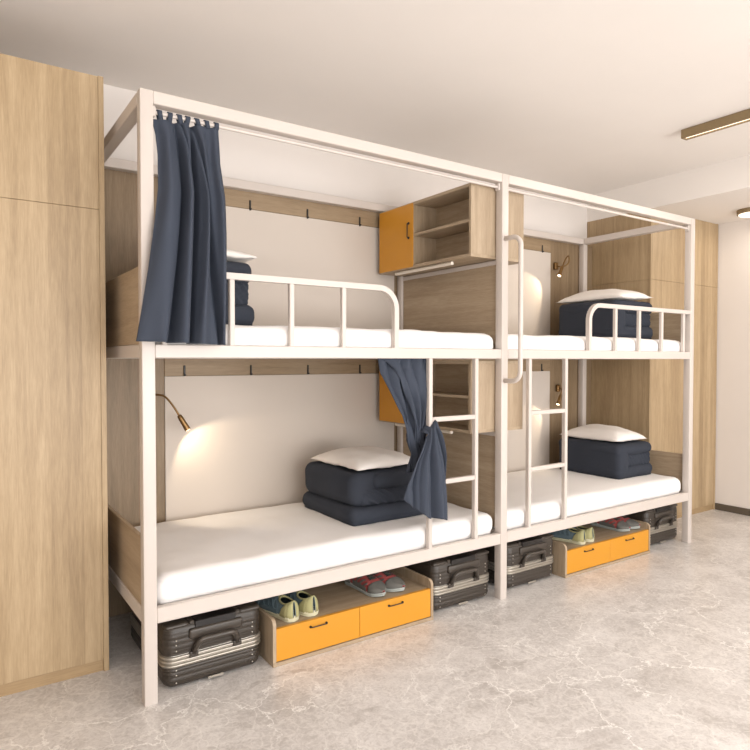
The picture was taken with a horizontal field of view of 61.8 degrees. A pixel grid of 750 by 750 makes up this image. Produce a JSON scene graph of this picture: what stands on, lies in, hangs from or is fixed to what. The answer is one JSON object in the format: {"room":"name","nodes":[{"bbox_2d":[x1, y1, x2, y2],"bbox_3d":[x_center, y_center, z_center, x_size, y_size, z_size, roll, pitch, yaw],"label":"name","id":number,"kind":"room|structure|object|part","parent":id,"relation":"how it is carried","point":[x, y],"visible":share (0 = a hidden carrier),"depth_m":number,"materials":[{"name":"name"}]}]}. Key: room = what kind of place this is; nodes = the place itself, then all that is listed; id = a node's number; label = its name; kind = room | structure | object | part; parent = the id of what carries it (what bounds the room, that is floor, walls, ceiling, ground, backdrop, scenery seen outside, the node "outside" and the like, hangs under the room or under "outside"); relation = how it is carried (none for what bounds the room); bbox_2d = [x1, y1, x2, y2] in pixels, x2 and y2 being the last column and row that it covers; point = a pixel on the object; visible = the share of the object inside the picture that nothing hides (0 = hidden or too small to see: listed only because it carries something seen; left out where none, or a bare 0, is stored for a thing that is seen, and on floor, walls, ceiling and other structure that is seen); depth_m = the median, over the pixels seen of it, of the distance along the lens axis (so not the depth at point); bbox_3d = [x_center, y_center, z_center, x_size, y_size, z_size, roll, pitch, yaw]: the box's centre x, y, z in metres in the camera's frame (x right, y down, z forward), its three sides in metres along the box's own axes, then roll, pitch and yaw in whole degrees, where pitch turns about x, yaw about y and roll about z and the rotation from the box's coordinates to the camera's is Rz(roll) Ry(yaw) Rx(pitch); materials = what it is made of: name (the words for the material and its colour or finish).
{"room":"dormitory","nodes":[
{"label":"dormitory","id":0,"kind":"room"},
{"bbox_2d":[103,84,586,238],"bbox_3d":[-0.359,-0.147,4.170,7.865,2.820,0.150,-1,2,-34],"label":"wall","id":1,"kind":"structure","parent":0,"point":[245,157],"depth_m":4.09,"materials":[{"name":"white paint"}]},
{"bbox_2d":[104,169,591,616],"bbox_3d":[0.223,0.077,4.428,4.090,2.360,0.086,-1,2,-34],"label":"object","id":2,"kind":"structure","parent":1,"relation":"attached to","point":[256,425],"depth_m":3.84,"materials":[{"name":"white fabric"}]},
{"bbox_2d":[155,394,189,430],"bbox_3d":[-1.122,0.194,3.390,0.244,0.221,0.062,0,1,3],"label":"reading lamp","id":3,"kind":"object","parent":2,"relation":"attached to","point":[181,419],"visible":0.56,"depth_m":3.38,"materials":[{"name":"gold metal"}]},
{"bbox_3d":[0.149,-0.078,4.351,3.174,0.126,0.008,-1,2,-34],"label":"peg rail","id":4,"kind":"part","parent":2,"relation":"part of","materials":[{"name":"brown wood"}]},
{"bbox_3d":[0.149,-1.048,4.328,3.174,0.101,0.008,-1,2,-34],"label":"peg rail","id":5,"kind":"part","parent":2,"relation":"part of","materials":[{"name":"brown wood"}]},
{"bbox_2d":[556,385,561,404],"bbox_3d":[1.528,0.159,5.224,0.105,0.175,0.179,1,2,44],"label":"reading lamp","id":6,"kind":"object","parent":2,"relation":"attached to","point":[558,387],"visible":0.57,"depth_m":5.17,"materials":[{"name":"gold metal"}]},
{"bbox_2d":[553,255,569,276],"bbox_3d":[1.517,-0.896,5.185,0.126,0.189,0.178,1,2,44],"label":"reading lamp","id":7,"kind":"object","parent":2,"relation":"attached to","point":[555,264],"visible":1,"depth_m":5.18,"materials":[{"name":"gold metal"}]},
{"bbox_2d":[0,0,749,194],"bbox_3d":[1.449,-1.545,1.491,7.865,0.100,6.660,-1,2,-34],"label":"ceiling","id":8,"kind":"structure","parent":0,"point":[593,97],"depth_m":3.12,"materials":[{"name":"paint"}]},
{"bbox_2d":[681,109,749,139],"bbox_3d":[2.370,-1.510,3.387,0.058,0.054,1.450,-1,2,-34],"label":"ceiling lamp","id":9,"kind":"object","parent":8,"relation":"attached to","point":[741,117],"visible":1,"depth_m":3.80,"materials":[{"name":"brown wood"}]},
{"bbox_2d":[687,119,748,137],"bbox_3d":[2.370,-1.495,3.387,0.032,0.008,1.428,-1,2,-34],"label":"diffuser","id":10,"kind":"object","parent":9,"relation":"attached to","point":[722,124],"depth_m":3.81,"materials":[{"name":"beige plastic"}]},
{"bbox_2d":[0,509,749,749],"bbox_3d":[1.449,1.374,1.558,7.865,0.100,6.660,-1,2,-34],"label":"floor","id":11,"kind":"structure","parent":0,"point":[651,651],"depth_m":2.63,"materials":[{"name":"grey stone"}]},
{"bbox_2d":[0,53,108,696],"bbox_3d":[-2.097,0.013,2.492,1.798,2.579,0.662,-1,2,-34],"label":"wardrobe","id":12,"kind":"object","parent":11,"relation":"on","point":[54,596],"visible":1,"depth_m":2.61,"materials":[{"name":"brown wood"}]},
{"bbox_3d":[-1.374,-0.993,2.577,0.437,0.567,0.019,-1,2,-34],"label":"door","id":13,"kind":"part","parent":12,"relation":"part of","materials":[{"name":"brown wood"}]},
{"bbox_3d":[-1.363,0.001,2.993,0.022,2.579,0.662,-1,2,-34],"label":"panel","id":14,"kind":"part","parent":12,"relation":"part of","materials":[{"name":"brown wood"}]},
{"bbox_2d":[130,602,259,686],"bbox_3d":[-0.840,1.155,2.909,0.443,0.275,0.648,-1,2,-34],"label":"suitcase","id":15,"kind":"object","parent":11,"relation":"on","point":[210,644],"visible":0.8,"depth_m":2.66,"materials":[{"name":"metal"}]},
{"bbox_3d":[-0.850,1.173,2.924,0.443,0.051,0.613,-1,2,-34],"label":"aluminium frame","id":16,"kind":"part","parent":15,"relation":"part of","materials":[{"name":"silver metal"}]},
{"bbox_3d":[-0.671,1.125,2.661,0.212,0.075,0.048,-1,2,-34],"label":"carry handle","id":17,"kind":"part","parent":15,"relation":"part of","materials":[{"name":"grey plastic"}]},
{"bbox_2d":[253,567,432,667],"bbox_3d":[-0.180,1.180,3.186,0.916,0.212,0.408,-1,2,-34],"label":"cabinet","id":18,"kind":"object","parent":11,"relation":"on","point":[346,616],"visible":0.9,"depth_m":3.04,"materials":[{"name":"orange wood"}]},
{"bbox_3d":[-0.555,1.177,2.938,0.016,0.194,0.394,-1,2,-34],"label":"panel","id":19,"kind":"part","parent":18,"relation":"part of","materials":[{"name":"grey wood"}]},
{"bbox_2d":[255,594,298,622],"bbox_3d":[-0.464,1.077,2.975,0.118,0.097,0.302,-1,2,-42],"label":"trainer","id":20,"kind":"object","parent":18,"relation":"on","point":[288,612],"visible":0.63,"depth_m":2.90,"materials":[{"name":"fabric"}]},
{"bbox_2d":[283,590,318,616],"bbox_3d":[-0.380,1.076,3.040,0.118,0.097,0.302,-1,2,-39],"label":"trainer","id":21,"kind":"object","parent":18,"relation":"on","point":[307,603],"visible":0.52,"depth_m":2.94,"materials":[{"name":"beige fabric"}]},
{"bbox_3d":[-0.261,1.199,2.914,0.440,0.146,0.018,-1,2,-34],"label":"drawer","id":22,"kind":"part","parent":18,"relation":"part of","materials":[{"name":"orange paint"}]},
{"bbox_2d":[344,574,385,596],"bbox_3d":[-0.047,1.071,3.273,0.118,0.097,0.302,-1,2,-41],"label":"trainer","id":23,"kind":"object","parent":18,"relation":"on","point":[370,585],"visible":0.66,"depth_m":3.21,"materials":[{"name":"grey fabric"}]},
{"bbox_2d":[373,570,404,591],"bbox_3d":[0.042,1.069,3.334,0.118,0.097,0.302,-1,2,-40],"label":"trainer","id":24,"kind":"object","parent":18,"relation":"on","point":[393,583],"visible":0.49,"depth_m":3.25,"materials":[{"name":"grey fabric"}]},
{"bbox_3d":[0.104,1.193,3.163,0.440,0.146,0.018,-1,2,-34],"label":"drawer","id":25,"kind":"part","parent":18,"relation":"part of","materials":[{"name":"orange paint"}]},
{"bbox_3d":[0.188,1.165,3.445,0.016,0.194,0.394,-1,2,-34],"label":"panel","id":26,"kind":"part","parent":18,"relation":"part of","materials":[{"name":"grey wood"}]},
{"bbox_2d":[104,88,694,706],"bbox_3d":[0.488,0.066,3.905,3.960,2.407,1.119,-1,2,-34],"label":"bunk bed","id":27,"kind":"object","parent":11,"relation":"on","point":[473,298],"visible":0.8,"depth_m":3.44,"materials":[{"name":"white metal"}]},
{"bbox_3d":[-1.169,-0.102,2.845,0.030,0.053,0.894,-1,2,-34],"label":"rail","id":28,"kind":"part","parent":27,"relation":"part of","materials":[{"name":"white metal"}]},
{"bbox_3d":[-1.169,0.944,2.869,0.030,0.061,0.894,-1,2,-34],"label":"rail","id":29,"kind":"part","parent":27,"relation":"part of","materials":[{"name":"white metal"}]},
{"bbox_3d":[-0.895,0.099,2.465,0.050,2.407,0.050,-1,2,-34],"label":"post","id":30,"kind":"part","parent":27,"relation":"part of","materials":[{"name":"white metal"}]},
{"bbox_2d":[136,109,226,344],"bbox_3d":[-0.762,-0.583,2.478,0.369,0.926,0.177,-1,2,-34],"label":"curtain","id":31,"kind":"object","parent":27,"relation":"hanging from","point":[184,299],"visible":1,"depth_m":2.47,"materials":[{"name":"blue fabric"}]},
{"bbox_3d":[-0.626,-0.125,3.799,1.905,0.053,0.030,-1,2,-34],"label":"rail","id":32,"kind":"part","parent":27,"relation":"part of","materials":[{"name":"white metal"}]},
{"bbox_2d":[134,502,491,605],"bbox_3d":[-0.353,0.852,3.425,1.908,0.134,0.934,-1,2,-34],"label":"mattress","id":33,"kind":"object","parent":27,"relation":"on","point":[221,552],"visible":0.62,"depth_m":3.06,"materials":[{"name":"white fabric"}]},
{"bbox_2d":[303,461,421,525],"bbox_3d":[-0.057,0.644,3.634,0.551,0.278,0.601,-1,2,-34],"label":"quilt","id":34,"kind":"object","parent":33,"relation":"on","point":[352,497],"visible":0.8,"depth_m":3.39,"materials":[{"name":"blue fabric"}]},
{"bbox_2d":[309,446,409,470],"bbox_3d":[-0.056,0.470,3.622,0.455,0.090,0.520,-1,2,-37],"label":"pillow","id":35,"kind":"object","parent":34,"relation":"on","point":[364,457],"visible":0.98,"depth_m":3.49,"materials":[{"name":"fabric"}]},
{"bbox_3d":[-0.378,-0.279,2.796,1.188,0.308,0.027,-1,2,-34],"label":"guard rail","id":36,"kind":"part","parent":27,"relation":"part of","materials":[{"name":"white metal"}]},
{"bbox_2d":[155,324,492,348],"bbox_3d":[-0.354,-0.175,3.401,1.911,0.139,0.937,-1,2,-34],"label":"mattress","id":37,"kind":"object","parent":27,"relation":"on","point":[245,334],"visible":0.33,"depth_m":3.02,"materials":[{"name":"white fabric"}]},
{"bbox_2d":[226,261,254,324],"bbox_3d":[-0.878,-0.381,3.030,0.436,0.299,0.546,-1,2,-34],"label":"quilt","id":38,"kind":"object","parent":37,"relation":"on","point":[244,312],"visible":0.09,"depth_m":2.89,"materials":[{"name":"blue fabric"}]},
{"bbox_2d":[227,249,256,261],"bbox_3d":[-0.866,-0.574,3.045,0.420,0.088,0.540,-1,2,-34],"label":"pillow","id":39,"kind":"object","parent":38,"relation":"on","point":[232,255],"visible":0.06,"depth_m":2.92,"materials":[{"name":"fabric"}]},
{"bbox_3d":[-0.090,-1.044,2.994,1.895,0.016,0.016,-1,2,-34],"label":"curtain rod","id":40,"kind":"part","parent":27,"relation":"part of","materials":[{"name":"white metal"}]},
{"bbox_3d":[-0.082,-0.106,3.003,1.905,0.053,0.030,-1,2,-34],"label":"rail","id":41,"kind":"part","parent":27,"relation":"part of","materials":[{"name":"white metal"}]},
{"bbox_3d":[-0.082,0.941,3.028,1.905,0.061,0.030,-1,2,-34],"label":"rail","id":42,"kind":"part","parent":27,"relation":"part of","materials":[{"name":"white metal"}]},
{"bbox_3d":[0.187,0.056,4.347,0.050,2.407,0.050,-1,2,-34],"label":"post","id":43,"kind":"part","parent":27,"relation":"part of","materials":[{"name":"white metal"}]},
{"bbox_2d":[377,358,447,519],"bbox_3d":[0.201,0.334,3.179,0.367,0.843,0.167,-1,2,-34],"label":"curtain","id":44,"kind":"object","parent":27,"relation":"hanging from","point":[405,378],"visible":0.97,"depth_m":3.19,"materials":[{"name":"blue fabric"}]},
{"bbox_3d":[0.283,0.410,3.264,0.025,0.993,0.028,-1,2,-34],"label":"ladder rail","id":45,"kind":"part","parent":27,"relation":"part of","materials":[{"name":"white metal"}]},
{"bbox_3d":[0.453,-0.650,3.941,0.026,0.026,0.894,-1,2,-34],"label":"partition rail","id":46,"kind":"part","parent":27,"relation":"part of","materials":[{"name":"white metal"}]},
{"bbox_2d":[379,361,522,433],"bbox_3d":[0.452,0.124,3.961,0.456,0.427,0.888,-1,2,-34],"label":"upper cabinet","id":47,"kind":"object","parent":27,"relation":"attached to","point":[452,380],"visible":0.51,"depth_m":3.71,"materials":[{"name":"grey wood"}]},
{"bbox_3d":[0.138,0.109,4.059,0.016,0.395,0.364,-1,2,-34],"label":"door","id":48,"kind":"part","parent":47,"relation":"part of","materials":[{"name":"orange paint"}]},
{"bbox_2d":[433,391,467,397],"bbox_3d":[0.456,0.118,3.750,0.179,0.016,0.499,-1,2,-34],"label":"shelf","id":49,"kind":"object","parent":47,"relation":"attached to","point":[436,394],"depth_m":3.73,"materials":[{"name":"brown wood"}]},
{"bbox_3d":[0.452,0.306,3.966,0.419,0.018,0.888,-1,2,-34],"label":"panel","id":50,"kind":"part","parent":47,"relation":"part of","materials":[{"name":"grey wood"}]},
{"bbox_3d":[0.435,0.113,3.950,0.012,0.369,0.852,-1,2,-34],"label":"panel","id":51,"kind":"part","parent":47,"relation":"part of","materials":[{"name":"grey wood"}]},
{"bbox_3d":[0.452,-0.081,3.957,0.419,0.018,0.888,-1,2,-34],"label":"panel","id":52,"kind":"part","parent":47,"relation":"part of","materials":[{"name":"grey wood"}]},
{"bbox_3d":[0.697,0.121,3.602,0.419,0.369,0.018,-1,2,-34],"label":"panel","id":53,"kind":"part","parent":47,"relation":"part of","materials":[{"name":"grey wood"}]},
{"bbox_2d":[379,183,523,276],"bbox_3d":[0.452,-0.858,3.938,0.456,0.427,0.888,-1,2,-34],"label":"upper cabinet","id":54,"kind":"object","parent":27,"relation":"attached to","point":[455,227],"visible":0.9,"depth_m":3.81,"materials":[{"name":"grey wood"}]},
{"bbox_3d":[0.138,-0.872,4.036,0.016,0.395,0.364,-1,2,-34],"label":"door","id":55,"kind":"part","parent":54,"relation":"part of","materials":[{"name":"orange paint"}]},
{"bbox_2d":[414,219,468,238],"bbox_3d":[0.456,-0.864,3.727,0.179,0.016,0.499,-1,2,-34],"label":"shelf","id":56,"kind":"object","parent":54,"relation":"attached to","point":[461,228],"depth_m":3.77,"materials":[{"name":"brown wood"}]},
{"bbox_3d":[0.452,-0.676,3.943,0.419,0.018,0.888,-1,2,-34],"label":"panel","id":57,"kind":"part","parent":54,"relation":"part of","materials":[{"name":"grey wood"}]},
{"bbox_3d":[0.452,-1.062,3.934,0.419,0.018,0.888,-1,2,-34],"label":"panel","id":58,"kind":"part","parent":54,"relation":"part of","materials":[{"name":"grey wood"}]},
{"bbox_3d":[0.435,-0.869,3.927,0.012,0.369,0.852,-1,2,-34],"label":"panel","id":59,"kind":"part","parent":54,"relation":"part of","materials":[{"name":"grey wood"}]},
{"bbox_3d":[0.697,-0.861,3.579,0.419,0.369,0.018,-1,2,-34],"label":"panel","id":60,"kind":"part","parent":54,"relation":"part of","materials":[{"name":"grey wood"}]},
{"bbox_3d":[0.550,0.406,3.446,0.025,0.993,0.028,-1,2,-34],"label":"ladder rail","id":61,"kind":"part","parent":27,"relation":"part of","materials":[{"name":"white metal"}]},
{"bbox_3d":[0.453,0.330,3.963,0.026,0.026,0.894,-1,2,-34],"label":"partition rail","id":62,"kind":"part","parent":27,"relation":"part of","materials":[{"name":"white metal"}]},
{"bbox_3d":[0.719,0.074,3.567,0.050,2.407,0.050,-1,2,-34],"label":"post","id":63,"kind":"part","parent":27,"relation":"part of","materials":[{"name":"white metal"}]},
{"bbox_3d":[0.771,-0.366,3.487,0.027,0.826,0.127,-1,2,-37],"label":"hand rail","id":64,"kind":"part","parent":27,"relation":"part of","materials":[{"name":"white metal"}]},
{"bbox_3d":[0.903,0.400,3.687,0.025,0.993,0.028,-1,2,-34],"label":"ladder rail","id":65,"kind":"part","parent":27,"relation":"part of","materials":[{"name":"white metal"}]},
{"bbox_3d":[1.170,0.396,3.870,0.025,0.993,0.028,-1,2,-34],"label":"ladder rail","id":66,"kind":"part","parent":27,"relation":"part of","materials":[{"name":"white metal"}]},
{"bbox_3d":[1.801,0.030,5.449,0.050,2.407,0.050,-1,2,-34],"label":"post","id":67,"kind":"part","parent":27,"relation":"part of","materials":[{"name":"white metal"}]},
{"bbox_2d":[492,467,680,529],"bbox_3d":[1.262,0.824,4.527,1.910,0.138,0.938,-1,2,-34],"label":"mattress","id":68,"kind":"object","parent":27,"relation":"on","point":[586,493],"visible":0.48,"depth_m":4.25,"materials":[{"name":"white fabric"}]},
{"bbox_2d":[559,437,652,479],"bbox_3d":[1.794,0.624,4.896,0.460,0.258,0.583,-1,2,-34],"label":"quilt","id":69,"kind":"object","parent":68,"relation":"on","point":[626,459],"visible":0.89,"depth_m":4.70,"materials":[{"name":"blue fabric"}]},
{"bbox_2d":[560,424,646,441],"bbox_3d":[1.778,0.448,4.899,0.370,0.121,0.540,-1,2,-33],"label":"pillow","id":70,"kind":"object","parent":69,"relation":"on","point":[601,432],"visible":0.98,"depth_m":4.77,"materials":[{"name":"fabric"}]},
{"bbox_2d":[508,335,680,351],"bbox_3d":[1.260,-0.200,4.504,1.911,0.138,0.937,-1,2,-34],"label":"mattress","id":71,"kind":"object","parent":27,"relation":"on","point":[530,342],"visible":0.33,"depth_m":3.99,"materials":[{"name":"white fabric"}]},
{"bbox_2d":[558,300,652,338],"bbox_3d":[1.777,-0.415,4.843,0.500,0.283,0.549,-1,2,-34],"label":"quilt","id":72,"kind":"object","parent":71,"relation":"on","point":[572,317],"visible":0.69,"depth_m":4.65,"materials":[{"name":"blue fabric"}]},
{"bbox_2d":[555,289,652,303],"bbox_3d":[1.764,-0.605,4.841,0.420,0.112,0.580,-1,2,-37],"label":"pillow","id":73,"kind":"object","parent":72,"relation":"on","point":[605,294],"visible":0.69,"depth_m":4.69,"materials":[{"name":"fabric"}]},
{"bbox_3d":[1.532,0.915,4.130,1.905,0.061,0.030,-1,2,-34],"label":"rail","id":74,"kind":"part","parent":27,"relation":"part of","materials":[{"name":"white metal"}]},
{"bbox_3d":[1.524,-1.069,4.097,1.895,0.016,0.016,-1,2,-34],"label":"curtain rod","id":75,"kind":"part","parent":27,"relation":"part of","materials":[{"name":"white metal"}]},
{"bbox_3d":[1.532,-0.132,4.106,1.905,0.053,0.030,-1,2,-34],"label":"rail","id":76,"kind":"part","parent":27,"relation":"part of","materials":[{"name":"white metal"}]},
{"bbox_3d":[1.833,-0.314,4.307,1.178,0.308,0.027,-1,2,-34],"label":"guard rail","id":77,"kind":"part","parent":27,"relation":"part of","materials":[{"name":"white metal"}]},
{"bbox_3d":[2.334,0.048,4.670,0.050,2.407,0.050,-1,2,-34],"label":"post","id":78,"kind":"part","parent":27,"relation":"part of","materials":[{"name":"white metal"}]},
{"bbox_2d":[404,549,488,609],"bbox_3d":[0.329,1.137,3.708,0.443,0.275,0.648,-1,2,-34],"label":"suitcase","id":79,"kind":"object","parent":11,"relation":"on","point":[461,578],"visible":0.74,"depth_m":3.45,"materials":[{"name":"metal"}]},
{"bbox_3d":[0.319,1.155,3.723,0.443,0.051,0.613,-1,2,-34],"label":"aluminium frame","id":80,"kind":"part","parent":79,"relation":"part of","materials":[{"name":"silver metal"}]},
{"bbox_3d":[0.498,1.106,3.459,0.212,0.075,0.048,-1,2,-34],"label":"carry handle","id":81,"kind":"part","parent":79,"relation":"part of","materials":[{"name":"grey plastic"}]},
{"bbox_2d":[481,533,553,587],"bbox_3d":[0.795,1.129,4.040,0.443,0.275,0.648,-1,2,-34],"label":"suitcase","id":82,"kind":"object","parent":11,"relation":"on","point":[529,560],"visible":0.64,"depth_m":3.79,"materials":[{"name":"metal"}]},
{"bbox_3d":[0.785,1.147,4.055,0.443,0.051,0.613,-1,2,-34],"label":"aluminium frame","id":83,"kind":"part","parent":82,"relation":"part of","materials":[{"name":"silver metal"}]},
{"bbox_3d":[0.964,1.098,3.792,0.212,0.075,0.048,-1,2,-34],"label":"carry handle","id":84,"kind":"part","parent":82,"relation":"part of","materials":[{"name":"grey plastic"}]},
{"bbox_2d":[552,519,649,577],"bbox_3d":[1.458,1.154,4.327,0.916,0.212,0.408,-1,2,-34],"label":"drawer unit","id":85,"kind":"object","parent":11,"relation":"on","point":[609,547],"visible":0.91,"depth_m":4.14,"materials":[{"name":"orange wood"}]},
{"bbox_3d":[1.083,1.151,4.078,0.016,0.194,0.394,-1,2,-34],"label":"panel","id":86,"kind":"part","parent":85,"relation":"part of","materials":[{"name":"grey wood"}]},
{"bbox_2d":[549,528,585,544],"bbox_3d":[1.262,1.050,4.179,0.118,0.097,0.302,-1,2,-42],"label":"trainer","id":87,"kind":"object","parent":85,"relation":"on","point":[570,535],"visible":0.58,"depth_m":4.11,"materials":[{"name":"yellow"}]},
{"bbox_2d":[572,526,594,541],"bbox_3d":[1.338,1.048,4.238,0.118,0.097,0.302,-1,2,-39],"label":"trainer","id":88,"kind":"object","parent":85,"relation":"on","point":[589,532],"visible":0.36,"depth_m":4.12,"materials":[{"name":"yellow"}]},
{"bbox_3d":[1.377,1.172,4.054,0.440,0.146,0.018,-1,2,-34],"label":"drawer","id":89,"kind":"part","parent":85,"relation":"part of","materials":[{"name":"orange paint"}]},
{"bbox_2d":[590,517,630,531],"bbox_3d":[1.680,1.043,4.477,0.118,0.097,0.302,-1,2,-41],"label":"trainer","id":90,"kind":"object","parent":85,"relation":"on","point":[615,524],"visible":0.65,"depth_m":4.42,"materials":[{"name":"grey fabric"}]},
{"bbox_3d":[1.742,1.167,4.304,0.440,0.146,0.018,-1,2,-34],"label":"drawer","id":91,"kind":"part","parent":85,"relation":"part of","materials":[{"name":"orange paint"}]},
{"bbox_2d":[617,516,640,528],"bbox_3d":[1.764,1.041,4.535,0.118,0.097,0.302,-1,2,-40],"label":"trainer","id":92,"kind":"object","parent":85,"relation":"on","point":[633,524],"visible":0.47,"depth_m":4.44,"materials":[{"name":"grey fabric"}]},
{"bbox_3d":[1.826,1.139,4.586,0.016,0.194,0.394,-1,2,-34],"label":"panel","id":93,"kind":"part","parent":85,"relation":"part of","materials":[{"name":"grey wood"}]},
{"bbox_2d":[624,504,677,544],"bbox_3d":[1.979,1.109,4.886,0.443,0.275,0.648,-1,2,-34],"label":"suitcase","id":94,"kind":"object","parent":11,"relation":"on","point":[662,521],"visible":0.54,"depth_m":4.63,"materials":[{"name":"metal"}]},
{"bbox_3d":[1.969,1.127,4.901,0.443,0.051,0.613,-1,2,-34],"label":"aluminium frame","id":95,"kind":"part","parent":94,"relation":"part of","materials":[{"name":"silver metal"}]},
{"bbox_3d":[2.148,1.079,4.637,0.212,0.075,0.048,-1,2,-34],"label":"carry handle","id":96,"kind":"part","parent":94,"relation":"part of","materials":[{"name":"grey plastic"}]},
{"bbox_2d":[587,208,718,517],"bbox_3d":[2.498,-0.067,5.657,1.052,2.592,0.617,-1,2,-34],"label":"wardrobe","id":97,"kind":"object","parent":11,"relation":"on","point":[644,397],"visible":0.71,"depth_m":5.37,"materials":[{"name":"brown wood"}]},
{"bbox_3d":[2.073,-0.060,5.367,0.022,2.592,0.617,-1,2,-34],"label":"panel","id":98,"kind":"part","parent":97,"relation":"part of","materials":[{"name":"brown wood"}]},
{"bbox_3d":[2.457,0.202,5.277,0.503,1.967,0.019,-1,2,-34],"label":"door","id":99,"kind":"part","parent":97,"relation":"part of","materials":[{"name":"brown wood"}]},
{"bbox_3d":[2.457,-1.067,5.247,0.503,0.569,0.019,-1,2,-34],"label":"door","id":100,"kind":"part","parent":97,"relation":"part of","materials":[{"name":"brown wood"}]},
{"bbox_3d":[2.873,0.196,5.561,0.503,1.967,0.019,-1,2,-34],"label":"door","id":101,"kind":"part","parent":97,"relation":"part of","materials":[{"name":"brown wood"}]},
{"bbox_3d":[2.873,-1.074,5.532,0.503,0.569,0.019,-1,2,-34],"label":"door","id":102,"kind":"part","parent":97,"relation":"part of","materials":[{"name":"brown wood"}]},
{"bbox_3d":[2.923,-0.074,5.948,0.022,2.592,0.617,-1,2,-34],"label":"panel","id":103,"kind":"part","parent":97,"relation":"part of","materials":[{"name":"brown wood"}]},
{"bbox_2d":[715,219,749,508],"bbox_3d":[4.649,-0.133,3.590,0.150,2.820,6.460,-1,2,-34],"label":"wall","id":104,"kind":"structure","parent":0,"point":[732,466],"depth_m":5.59,"materials":[{"name":"white paint"}]},
{"bbox_2d":[587,155,749,223],"bbox_3d":[4.093,-1.423,3.300,1.062,0.228,6.260,-1,2,-34],"label":"ceiling beam","id":105,"kind":"structure","parent":104,"relation":"attached to","point":[714,193],"depth_m":4.92,"materials":[{"name":"paint"}]},
{"bbox_2d":[737,207,749,217],"bbox_3d":[3.087,-1.330,5.123,0.230,0.042,0.230,-1,2,-34],"label":"ceiling lamp","id":106,"kind":"object","parent":105,"relation":"attached to","point":[744,212],"visible":1,"depth_m":5.11,"materials":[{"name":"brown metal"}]},
{"bbox_2d":[738,212,749,217],"bbox_3d":[3.087,-1.313,5.123,0.204,0.007,0.204,-1,2,-34],"label":"diffuser","id":107,"kind":"object","parent":106,"relation":"attached to","point":[740,214],"depth_m":5.13,"materials":[{"name":"beige plastic"}]},
{"bbox_2d":[715,503,749,515],"bbox_3d":[4.700,1.252,3.402,0.014,0.060,5.640,-1,2,-34],"label":"baseboard","id":108,"kind":"structure","parent":104,"relation":"attached to","point":[728,508],"depth_m":5.60,"materials":[{"name":"brown wood"}]}
]}

